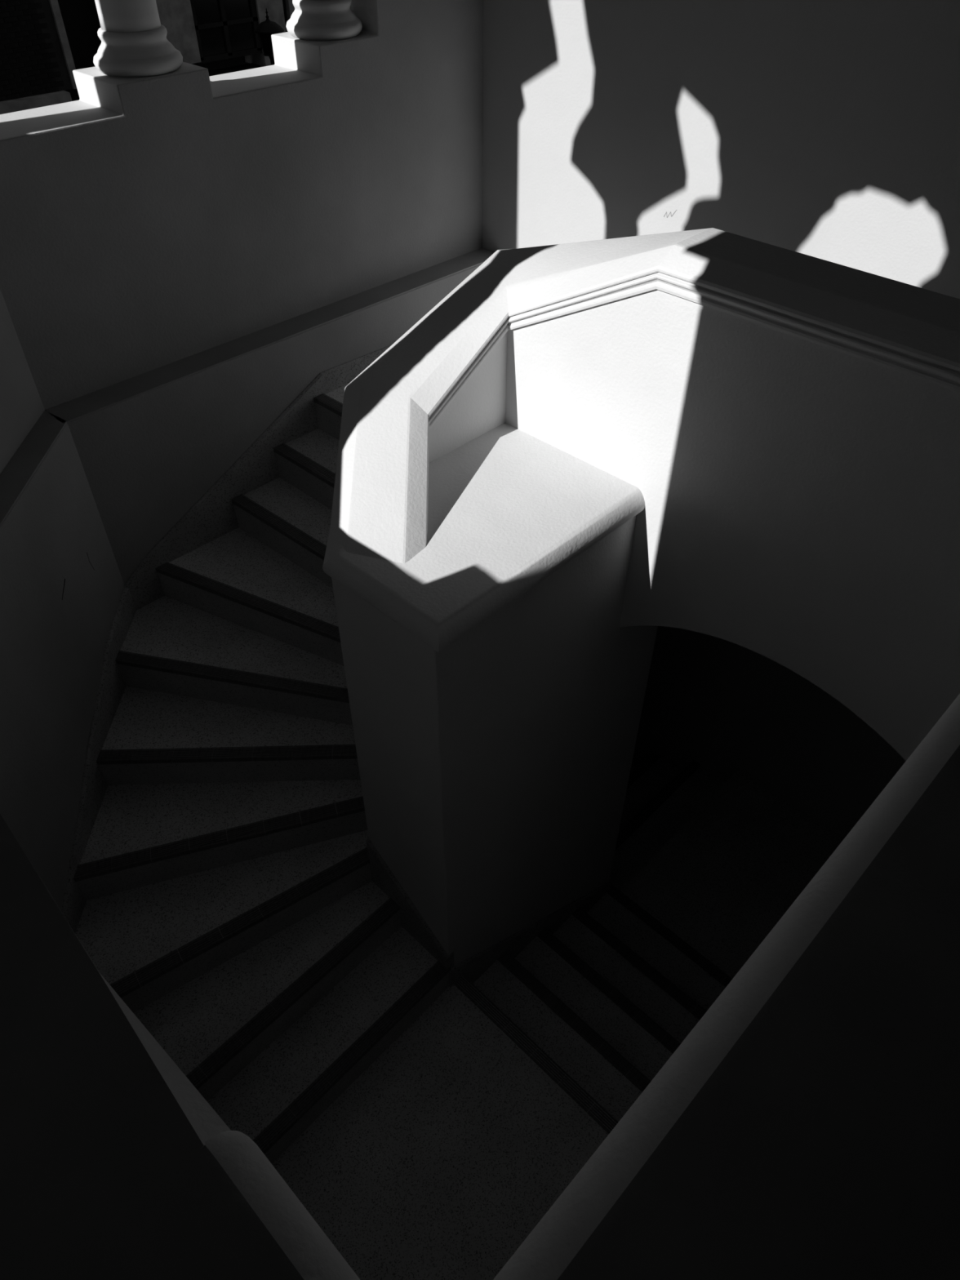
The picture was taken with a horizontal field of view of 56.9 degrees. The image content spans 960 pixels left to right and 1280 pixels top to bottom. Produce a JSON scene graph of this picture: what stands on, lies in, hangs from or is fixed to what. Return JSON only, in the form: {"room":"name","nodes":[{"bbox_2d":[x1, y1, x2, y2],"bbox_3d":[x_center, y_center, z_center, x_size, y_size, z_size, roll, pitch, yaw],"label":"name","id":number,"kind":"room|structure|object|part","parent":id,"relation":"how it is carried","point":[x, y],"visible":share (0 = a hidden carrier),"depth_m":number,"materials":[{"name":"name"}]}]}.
{"room":"stairwell","nodes":[
{"label":"stairwell","id":0,"kind":"room"},
{"bbox_2d":[0,289,44,473],"bbox_3d":[-2.027,-0.466,2.579,0.403,1.117,2.470,0,43,-1],"label":"wall","id":1,"kind":"structure","parent":0,"point":[21,406],"depth_m":3.49,"materials":[{"name":"white paint"}]},
{"bbox_2d":[0,423,124,911],"bbox_3d":[-1.823,0.911,4.204,0.230,3.346,1.933,0,43,-1],"label":"wall","id":2,"kind":"structure","parent":0,"point":[62,584],"depth_m":3.53,"materials":[{"name":"white paint"}]},
{"bbox_2d":[0,410,66,526],"bbox_3d":[-1.770,-0.356,3.104,0.125,0.008,1.787,0,43,-1],"label":"trim","id":3,"kind":"structure","parent":2,"relation":"on","point":[25,461],"depth_m":3.47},
{"bbox_2d":[61,587,136,933],"bbox_3d":[-1.720,0.783,4.191,0.057,1.383,1.577,0,43,-1],"label":"baseboard","id":4,"kind":"structure","parent":2,"relation":"attached to","point":[112,686],"depth_m":3.92,"materials":[{"name":"stone"}]},
{"bbox_2d":[71,62,264,101],"bbox_3d":[-1.454,-6.215,11.565,11.400,0.200,12.350,34,53,30],"label":"floor","id":5,"kind":"structure","parent":0,"point":[248,66],"depth_m":15.14,"materials":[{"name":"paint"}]},
{"bbox_2d":[253,8,284,65],"bbox_3d":[-2.784,-7.720,12.008,0.399,1.374,0.399,34,53,30],"label":"lantern","id":6,"kind":"object","parent":5,"relation":"on","point":[266,28],"visible":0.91,"depth_m":11.63,"materials":[{"name":"black metal"}]},
{"bbox_3d":[-2.785,-7.533,12.184,0.190,0.861,0.190,34,53,30],"label":"post","id":7,"kind":"part","parent":6,"relation":"part of","materials":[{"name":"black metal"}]},
{"bbox_2d":[0,0,484,409],"bbox_3d":[-1.095,-3.200,3.043,0.352,4.465,3.268,34,53,30],"label":"wall","id":8,"kind":"structure","parent":0,"point":[147,224],"depth_m":3.93,"materials":[{"name":"white paint"}]},
{"bbox_2d":[93,0,182,77],"bbox_3d":[-1.352,-2.935,2.922,0.342,1.805,0.342,34,53,30],"label":"column","id":9,"kind":"structure","parent":8,"relation":"on","point":[135,43],"depth_m":3.39,"materials":[{"name":"white stone"}]},
{"bbox_2d":[285,0,362,40],"bbox_3d":[-0.700,-3.405,3.406,0.342,1.805,0.342,34,53,30],"label":"column","id":10,"kind":"structure","parent":8,"relation":"on","point":[310,20],"depth_m":3.89,"materials":[{"name":"white stone"}]},
{"bbox_2d":[66,263,481,585],"bbox_3d":[-1.026,-0.422,5.621,0.509,3.346,2.768,34,53,30],"label":"wall","id":11,"kind":"structure","parent":0,"point":[147,459],"depth_m":4.21,"materials":[{"name":"white paint"}]},
{"bbox_2d":[124,344,391,609],"bbox_3d":[-0.807,-0.869,5.023,0.057,1.406,2.650,34,53,30],"label":"baseboard","id":12,"kind":"structure","parent":11,"relation":"attached to","point":[213,516],"depth_m":4.47,"materials":[{"name":"stone"}]},
{"bbox_2d":[44,247,494,422],"bbox_3d":[-0.858,-1.585,4.411,0.156,0.008,2.660,34,53,30],"label":"trim","id":13,"kind":"structure","parent":11,"relation":"on","point":[77,408],"depth_m":4.24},
{"bbox_2d":[271,976,617,1279],"bbox_3d":[-0.072,2.358,3.478,1.434,0.346,1.416,34,53,30],"label":"floor","id":14,"kind":"structure","parent":0,"point":[443,1156],"depth_m":3.55,"materials":[{"name":"stone"}]},
{"bbox_2d":[629,764,637,774],"bbox_3d":[-0.105,2.110,5.655,4.228,0.380,4.459,34,53,30],"label":"floor","id":15,"kind":"structure","parent":0,"point":[633,767],"depth_m":6.61,"materials":[{"name":"stone"}]},
{"bbox_2d":[73,383,732,1164],"bbox_3d":[0.083,0.854,4.391,3.582,3.176,3.756,34,53,30],"label":"staircase","id":16,"kind":"structure","parent":15,"relation":"on","point":[233,905],"depth_m":3.99,"materials":[{"name":"stone"}]},
{"bbox_2d":[322,227,959,986],"bbox_3d":[0.533,0.858,3.780,2.664,4.588,1.386,34,53,30],"label":"stair wall","id":17,"kind":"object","parent":15,"relation":"on","point":[582,450],"visible":0.97,"depth_m":2.89,"materials":[{"name":"white paint"}]},
{"bbox_3d":[-0.306,1.463,4.190,0.488,1.351,0.044,34,53,30],"label":"skirting","id":18,"kind":"part","parent":17,"relation":"part of","materials":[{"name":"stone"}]},
{"bbox_3d":[0.299,1.777,4.882,0.044,1.738,1.292,34,53,30],"label":"skirting","id":19,"kind":"part","parent":17,"relation":"part of","materials":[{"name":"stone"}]},
{"bbox_3d":[0.535,-0.436,2.473,1.988,0.788,0.778,34,53,30],"label":"moulding","id":20,"kind":"part","parent":17,"relation":"part of","materials":[{"name":"white paint"}]},
{"bbox_2d":[482,0,959,838],"bbox_3d":[2.119,-1.352,3.453,6.318,7.695,0.267,34,53,30],"label":"wall","id":21,"kind":"structure","parent":0,"point":[826,130],"depth_m":3.96,"materials":[{"name":"white paint"}]},
{"bbox_2d":[620,769,844,978],"bbox_3d":[1.744,1.606,5.268,1.368,0.327,1.258,34,53,30],"label":"floor","id":22,"kind":"structure","parent":0,"point":[726,877],"depth_m":5.28,"materials":[{"name":"stone"}]},
{"bbox_3d":[-0.891,1.941,2.825,2.574,3.743,0.304,34,53,30],"label":"wall","id":23,"kind":"structure","parent":0,"visible":0},
{"bbox_2d":[0,693,959,1279],"bbox_3d":[-0.091,-0.141,1.915,2.736,0.580,2.546,34,53,30],"label":"parapet","id":24,"kind":"object","parent":23,"relation":"on","point":[806,1126],"visible":1,"depth_m":0.85,"materials":[{"name":"white paint"}]},
{"label":"outside","id":25,"kind":"structure","parent":0,"visible":0},
{"bbox_2d":[0,0,294,114],"bbox_3d":[-9.104,-8.661,9.490,0.950,6.555,20.900,34,53,30],"label":"window","id":26,"kind":"structure","parent":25,"point":[42,42],"depth_m":13.33,"materials":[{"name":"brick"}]},
{"bbox_3d":[-4.396,-11.098,13.371,0.019,2.983,0.475,34,53,30],"label":"pane","id":27,"kind":"part","parent":26,"relation":"part of","materials":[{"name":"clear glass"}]},
{"bbox_3d":[-4.402,-9.833,14.564,0.019,0.380,0.475,34,53,30],"label":"pane","id":28,"kind":"part","parent":26,"relation":"part of","materials":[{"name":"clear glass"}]},
{"bbox_3d":[-3.999,-11.377,13.669,0.019,2.983,0.513,34,53,30],"label":"pane","id":29,"kind":"part","parent":26,"relation":"part of","materials":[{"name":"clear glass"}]},
{"bbox_3d":[-4.004,-10.112,14.862,0.019,0.380,0.513,34,53,30],"label":"pane","id":30,"kind":"part","parent":26,"relation":"part of","materials":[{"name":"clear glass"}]}
]}

